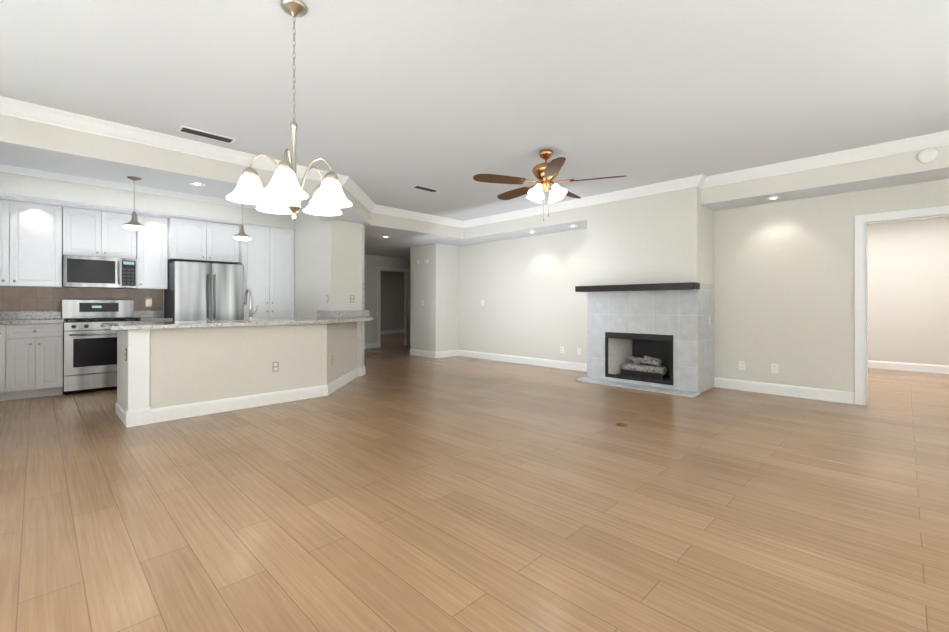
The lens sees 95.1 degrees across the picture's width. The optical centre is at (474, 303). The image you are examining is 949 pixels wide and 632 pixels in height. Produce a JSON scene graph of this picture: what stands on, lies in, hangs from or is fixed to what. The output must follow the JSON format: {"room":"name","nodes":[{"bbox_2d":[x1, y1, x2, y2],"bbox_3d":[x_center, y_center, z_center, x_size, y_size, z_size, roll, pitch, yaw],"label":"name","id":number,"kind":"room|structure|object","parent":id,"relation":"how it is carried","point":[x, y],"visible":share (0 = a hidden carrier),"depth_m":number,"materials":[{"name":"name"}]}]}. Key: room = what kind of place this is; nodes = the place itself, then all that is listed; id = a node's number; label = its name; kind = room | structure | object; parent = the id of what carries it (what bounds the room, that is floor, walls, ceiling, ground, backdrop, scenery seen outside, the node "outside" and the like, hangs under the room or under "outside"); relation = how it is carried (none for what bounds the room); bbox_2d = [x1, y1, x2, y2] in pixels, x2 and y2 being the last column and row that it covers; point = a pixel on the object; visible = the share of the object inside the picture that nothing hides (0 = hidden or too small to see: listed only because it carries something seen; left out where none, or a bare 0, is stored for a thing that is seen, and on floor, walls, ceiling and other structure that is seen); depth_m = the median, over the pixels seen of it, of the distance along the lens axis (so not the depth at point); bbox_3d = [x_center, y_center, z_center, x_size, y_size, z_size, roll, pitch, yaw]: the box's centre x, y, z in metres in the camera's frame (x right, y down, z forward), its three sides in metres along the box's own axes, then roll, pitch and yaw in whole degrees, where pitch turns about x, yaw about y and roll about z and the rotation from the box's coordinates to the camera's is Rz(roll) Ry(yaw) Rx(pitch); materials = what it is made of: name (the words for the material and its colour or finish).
{"room":"kitchen and living room","nodes":[
{"label":"kitchen and living room","id":0,"kind":"room"},
{"bbox_2d":[0,333,948,631],"bbox_3d":[-0.276,1.193,8.307,18.800,0.100,14.120,0,0,45],"label":"floor","id":1,"kind":"structure","parent":0,"point":[396,487],"depth_m":2.40,"materials":[{"name":"brown wood"}]},
{"bbox_2d":[0,324,15,400],"bbox_3d":[-5.843,0.689,5.109,0.647,0.900,0.586,0,0,45],"label":"base cabinet","id":2,"kind":"object","parent":1,"relation":"on","point":[7,331],"depth_m":5.07,"materials":[{"name":"white wood"}]},
{"bbox_2d":[0,311,172,324],"bbox_3d":[-5.433,0.170,5.515,0.660,0.140,2.550,0,0,45],"label":"countertop","id":3,"kind":"structure","parent":2,"relation":"on","point":[45,317],"depth_m":5.64,"materials":[{"name":"stone"}]},
{"bbox_2d":[16,323,62,399],"bbox_3d":[-5.531,0.690,5.424,0.647,0.900,0.547,0,0,45],"label":"base cabinet","id":4,"kind":"object","parent":1,"relation":"on","point":[31,360],"depth_m":5.25,"materials":[{"name":"white wood"}]},
{"bbox_2d":[62,300,139,394],"bbox_3d":[-5.033,0.543,5.857,0.696,1.195,0.754,0,0,45],"label":"range","id":5,"kind":"object","parent":1,"relation":"on","point":[89,352],"visible":0.83,"depth_m":5.63,"materials":[{"name":"silver metal"}]},
{"bbox_2d":[164,261,243,320],"bbox_3d":[-4.147,0.266,6.679,0.796,1.750,0.900,0,0,45],"label":"refrigerator","id":6,"kind":"object","parent":1,"relation":"on","point":[199,291],"visible":0.56,"depth_m":6.39,"materials":[{"name":"silver metal"}]},
{"bbox_2d":[115,322,356,427],"bbox_3d":[-2.523,0.690,5.408,1.039,0.899,2.968,0,0,45],"label":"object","id":7,"kind":"object","parent":1,"relation":"on","point":[159,368],"visible":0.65,"depth_m":4.58,"materials":[{"name":"beige paint"}]},
{"bbox_2d":[101,310,373,330],"bbox_3d":[-2.619,0.170,5.569,1.530,0.140,3.290,0,0,45],"label":"countertop","id":8,"kind":"structure","parent":7,"relation":"on","point":[343,316],"depth_m":4.90,"materials":[{"name":"stone"}]},
{"bbox_2d":[243,288,257,320],"bbox_3d":[-2.624,0.009,5.079,0.240,0.378,0.106,0,0,45],"label":"faucet","id":9,"kind":"object","parent":8,"relation":"on","point":[251,313],"visible":0.98,"depth_m":5.00,"materials":[{"name":"silver metal"}]},
{"bbox_2d":[152,368,357,422],"bbox_3d":[-2.458,1.072,5.486,1.020,0.135,2.790,0,0,45],"label":"baseboard","id":10,"kind":"structure","parent":7,"relation":"attached to","point":[168,413],"depth_m":4.73,"materials":[{"name":"white wood"}]},
{"bbox_2d":[272,361,278,371],"bbox_3d":[-2.273,0.719,4.965,0.008,0.116,0.072,0,0,45],"label":"outlet","id":11,"kind":"object","parent":7,"relation":"attached to","point":[275,366],"visible":1,"depth_m":4.96,"materials":[{"name":"beige plastic"}]},
{"bbox_2d":[235,224,293,319],"bbox_3d":[-3.592,-0.058,7.360,0.676,2.400,0.828,0,0,45],"label":"pantry cabinet","id":12,"kind":"object","parent":1,"relation":"on","point":[266,257],"visible":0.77,"depth_m":7.13,"materials":[{"name":"white wood"}]},
{"bbox_2d":[615,423,627,425],"bbox_3d":[1.383,1.135,4.085,0.115,0.005,0.116,0,0,45],"label":"electrical outlet cover","id":13,"kind":"object","parent":1,"relation":"on","point":[620,424],"visible":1,"depth_m":4.08,"materials":[{"name":"gold metal"}]},
{"bbox_2d":[576,377,699,396],"bbox_3d":[2.170,1.128,5.959,1.640,0.024,0.250,0,0,45],"label":"hearth slab","id":14,"kind":"object","parent":1,"relation":"on","point":[645,387],"visible":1,"depth_m":5.83,"materials":[{"name":"tile"}]},
{"bbox_2d":[0,0,948,220],"bbox_3d":[-0.276,-1.672,8.311,18.800,0.150,14.120,0,0,45],"label":"ceiling","id":15,"kind":"structure","parent":0,"point":[395,101],"depth_m":3.13,"materials":[{"name":"paint"}]},
{"bbox_2d":[176,125,236,143],"bbox_3d":[-2.528,-1.596,4.108,0.160,0.012,0.460,0,0,45],"label":"ceiling vent","id":16,"kind":"object","parent":15,"relation":"in","point":[204,134],"visible":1,"depth_m":4.08,"materials":[{"name":"white metal"}]},
{"bbox_2d":[226,0,351,220],"bbox_3d":[-0.986,-1.024,2.350,0.598,1.159,0.615,0,0,45],"label":"chandelier","id":17,"kind":"object","parent":15,"relation":"hanging from","point":[282,192],"visible":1,"depth_m":2.29,"materials":[{"name":"white glass"}]},
{"bbox_2d":[412,185,439,192],"bbox_3d":[-0.676,-1.593,6.018,0.150,0.012,0.400,0,0,45],"label":"ceiling vent","id":18,"kind":"object","parent":15,"relation":"in","point":[424,188],"visible":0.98,"depth_m":5.99,"materials":[{"name":"white metal"}]},
{"bbox_2d":[473,149,625,220],"bbox_3d":[0.759,-1.235,4.611,1.512,0.732,1.502,0,0,45],"label":"ceiling fan","id":19,"kind":"object","parent":15,"relation":"hanging from","point":[545,174],"visible":1,"depth_m":4.49,"materials":[{"name":"brown wood"}]},
{"bbox_2d":[0,115,948,258],"bbox_3d":[-0.872,-1.426,8.987,17.000,0.335,14.000,0,0,45],"label":"ceiling","id":20,"kind":"structure","parent":0,"point":[32,142],"depth_m":5.18,"materials":[{"name":"beige paint"}]},
{"bbox_2d":[122,176,145,229],"bbox_3d":[-3.448,-1.015,4.400,0.188,0.526,0.190,0,0,45],"label":"pendant light","id":21,"kind":"object","parent":20,"relation":"hanging from","point":[133,224],"visible":1,"depth_m":4.37,"materials":[{"name":"white glass"}]},
{"bbox_2d":[189,182,205,186],"bbox_3d":[-2.961,-1.276,4.636,0.156,0.007,0.156,0,0,45],"label":"recessed light","id":22,"kind":"object","parent":20,"relation":"in","point":[203,185],"visible":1,"depth_m":4.63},
{"bbox_2d":[233,204,250,240],"bbox_3d":[-2.737,-1.014,5.117,0.188,0.526,0.190,0,0,45],"label":"pendant light","id":23,"kind":"object","parent":20,"relation":"hanging from","point":[242,235],"visible":0.77,"depth_m":5.08,"materials":[{"name":"white glass"}]},
{"bbox_2d":[917,148,937,162],"bbox_3d":[4.332,-1.422,4.151,0.143,0.144,0.036,0,0,45],"label":"smoke detector","id":24,"kind":"object","parent":20,"relation":"attached to","point":[927,155],"visible":1,"depth_m":4.14,"materials":[{"name":"white plastic"}]},
{"bbox_2d":[57,179,948,404],"bbox_3d":[-0.554,-0.228,7.261,17.520,2.740,12.240,0,0,45],"label":"wall","id":25,"kind":"structure","parent":0,"point":[780,276],"depth_m":6.67,"materials":[{"name":"beige paint"}]},
{"bbox_2d":[0,199,61,286],"bbox_3d":[-5.797,-0.741,5.371,0.347,1.040,0.999,0,0,45],"label":"upper cabinet","id":26,"kind":"object","parent":25,"relation":"attached to","point":[30,244],"depth_m":5.40,"materials":[{"name":"white wood"}]},
{"bbox_2d":[0,286,162,317],"bbox_3d":[-5.669,-0.013,5.749,0.003,0.415,2.550,0,0,45],"label":"tile backsplash","id":27,"kind":"structure","parent":25,"relation":"attached to","point":[26,299],"depth_m":5.84,"materials":[{"name":"brown tile"}]},
{"bbox_2d":[146,299,151,306],"bbox_3d":[-4.890,-0.019,6.519,0.008,0.116,0.072,0,0,45],"label":"outlet","id":28,"kind":"object","parent":27,"relation":"attached to","point":[148,302],"visible":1,"depth_m":6.51,"materials":[{"name":"white plastic"}]},
{"bbox_2d":[62,207,135,258],"bbox_3d":[-5.164,-0.947,5.989,0.376,0.625,0.760,0,0,45],"label":"upper cabinet","id":29,"kind":"object","parent":25,"relation":"attached to","point":[87,232],"visible":0.9,"depth_m":5.84,"materials":[{"name":"white wood"}]},
{"bbox_2d":[62,255,136,288],"bbox_3d":[-5.138,-0.427,5.962,0.450,0.410,0.754,0,0,45],"label":"microwave","id":30,"kind":"object","parent":29,"relation":"attached to","point":[94,272],"visible":1,"depth_m":5.82,"materials":[{"name":"silver metal"}]},
{"bbox_2d":[0,164,258,208],"bbox_3d":[-4.577,-1.562,5.864,0.056,0.074,4.348,0,0,45],"label":"crown molding","id":31,"kind":"structure","parent":25,"relation":"attached to","point":[62,177],"depth_m":5.70,"materials":[{"name":"white wood"}]},
{"bbox_2d":[135,215,167,289],"bbox_3d":[-4.765,-0.739,6.391,0.376,1.040,0.362,0,0,45],"label":"upper cabinet","id":32,"kind":"object","parent":25,"relation":"attached to","point":[152,252],"visible":0.96,"depth_m":6.28,"materials":[{"name":"white wood"}]},
{"bbox_2d":[168,217,238,263],"bbox_3d":[-4.257,-0.959,6.790,0.536,0.600,0.910,0,0,45],"label":"upper cabinet","id":33,"kind":"object","parent":25,"relation":"attached to","point":[198,241],"visible":0.98,"depth_m":6.59,"materials":[{"name":"white wood"}]},
{"bbox_2d":[0,96,463,227],"bbox_3d":[-2.299,-1.542,5.550,1.174,0.115,6.870,0,0,45],"label":"crown molding","id":34,"kind":"structure","parent":25,"relation":"attached to","point":[10,107],"depth_m":4.17,"materials":[{"name":"white wood"}]},
{"bbox_2d":[350,295,353,302],"bbox_3d":[-1.906,-0.079,6.771,0.008,0.116,0.072,0,0,45],"label":"outlet","id":35,"kind":"object","parent":25,"relation":"attached to","point":[351,298],"visible":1,"depth_m":6.76,"materials":[{"name":"white plastic"}]},
{"bbox_2d":[358,366,365,375],"bbox_3d":[-3.082,1.076,8.221,3.736,0.135,0.206,0,0,45],"label":"baseboard","id":36,"kind":"structure","parent":25,"relation":"attached to","point":[361,371],"depth_m":6.88,"materials":[{"name":"white wood"}]},
{"bbox_2d":[364,343,376,348],"bbox_3d":[-3.447,1.079,10.494,0.016,0.135,2.540,0,0,45],"label":"baseboard","id":37,"kind":"structure","parent":25,"relation":"attached to","point":[370,345],"depth_m":11.24,"materials":[{"name":"white wood"}]},
{"bbox_2d":[381,330,403,333],"bbox_3d":[-4.317,1.086,15.723,0.016,0.135,5.280,0,0,45],"label":"baseboard","id":38,"kind":"structure","parent":25,"relation":"attached to","point":[391,331],"depth_m":16.83,"materials":[{"name":"white wood"}]},
{"bbox_2d":[377,266,409,347],"bbox_3d":[-2.219,0.078,11.812,0.146,2.140,1.060,0,0,45],"label":"door frame","id":39,"kind":"structure","parent":25,"relation":"attached to","point":[406,305],"depth_m":12.08,"materials":[{"name":"white wood"}]},
{"bbox_2d":[410,349,586,371],"bbox_3d":[0.362,1.076,8.403,4.469,0.135,0.646,0,0,45],"label":"baseboard","id":40,"kind":"structure","parent":25,"relation":"attached to","point":[527,360],"depth_m":8.59,"materials":[{"name":"white wood"}]},
{"bbox_2d":[464,174,707,227],"bbox_3d":[1.300,-1.541,6.921,4.354,0.115,0.094,0,0,45],"label":"crown molding","id":41,"kind":"structure","parent":25,"relation":"attached to","point":[701,181],"depth_m":6.36,"materials":[{"name":"white wood"}]},
{"bbox_2d":[587,283,713,392],"bbox_3d":[2.497,0.438,6.268,1.570,1.405,0.667,0,0,45],"label":"tile surround","id":42,"kind":"object","parent":25,"relation":"attached to","point":[681,317],"visible":0.94,"depth_m":5.82,"materials":[{"name":"grey tile"}]},
{"bbox_2d":[575,282,699,291],"bbox_3d":[2.170,-0.222,5.974,1.670,0.085,0.209,0,0,45],"label":"mantel shelf","id":43,"kind":"object","parent":42,"relation":"attached to","point":[655,287],"visible":1,"depth_m":5.80,"materials":[{"name":"brown wood"}]},
{"bbox_2d":[605,332,672,384],"bbox_3d":[2.445,0.741,6.215,0.966,0.656,0.539,0,0,45],"label":"fireplace insert","id":44,"kind":"object","parent":42,"relation":"in","point":[640,357],"visible":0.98,"depth_m":6.27,"materials":[{"name":"black metal"}]},
{"bbox_2d":[739,361,744,369],"bbox_3d":[3.522,0.810,5.717,0.072,0.116,0.008,0,0,45],"label":"outlet","id":45,"kind":"object","parent":25,"relation":"attached to","point":[741,365],"visible":1,"depth_m":5.71,"materials":[{"name":"white plastic"}]},
{"bbox_2d":[771,363,777,372],"bbox_3d":[3.777,0.809,5.464,0.072,0.116,0.008,0,0,45],"label":"outlet","id":46,"kind":"object","parent":25,"relation":"attached to","point":[774,368],"visible":1,"depth_m":5.46,"materials":[{"name":"white plastic"}]},
{"bbox_2d":[714,377,853,403],"bbox_3d":[3.799,1.072,5.438,1.443,0.135,0.016,0,0,45],"label":"baseboard","id":47,"kind":"structure","parent":25,"relation":"attached to","point":[803,392],"depth_m":5.36,"materials":[{"name":"white wood"}]},
{"bbox_2d":[708,130,948,186],"bbox_3d":[4.044,-1.544,4.386,3.300,0.115,0.110,0,0,45],"label":"crown molding","id":48,"kind":"structure","parent":25,"relation":"attached to","point":[938,139],"depth_m":4.59,"materials":[{"name":"white wood"}]},
{"bbox_2d":[855,205,948,405],"bbox_3d":[4.727,0.068,4.597,1.050,2.140,0.146,0,0,45],"label":"door frame","id":49,"kind":"structure","parent":25,"relation":"attached to","point":[861,297],"depth_m":4.87,"materials":[{"name":"white wood"}]},
{"bbox_2d":[868,360,948,373],"bbox_3d":[7.047,1.075,7.738,7.160,0.135,0.016,0,0,45],"label":"baseboard","id":50,"kind":"structure","parent":25,"relation":"attached to","point":[930,368],"depth_m":7.38,"materials":[{"name":"white wood"}]}
]}

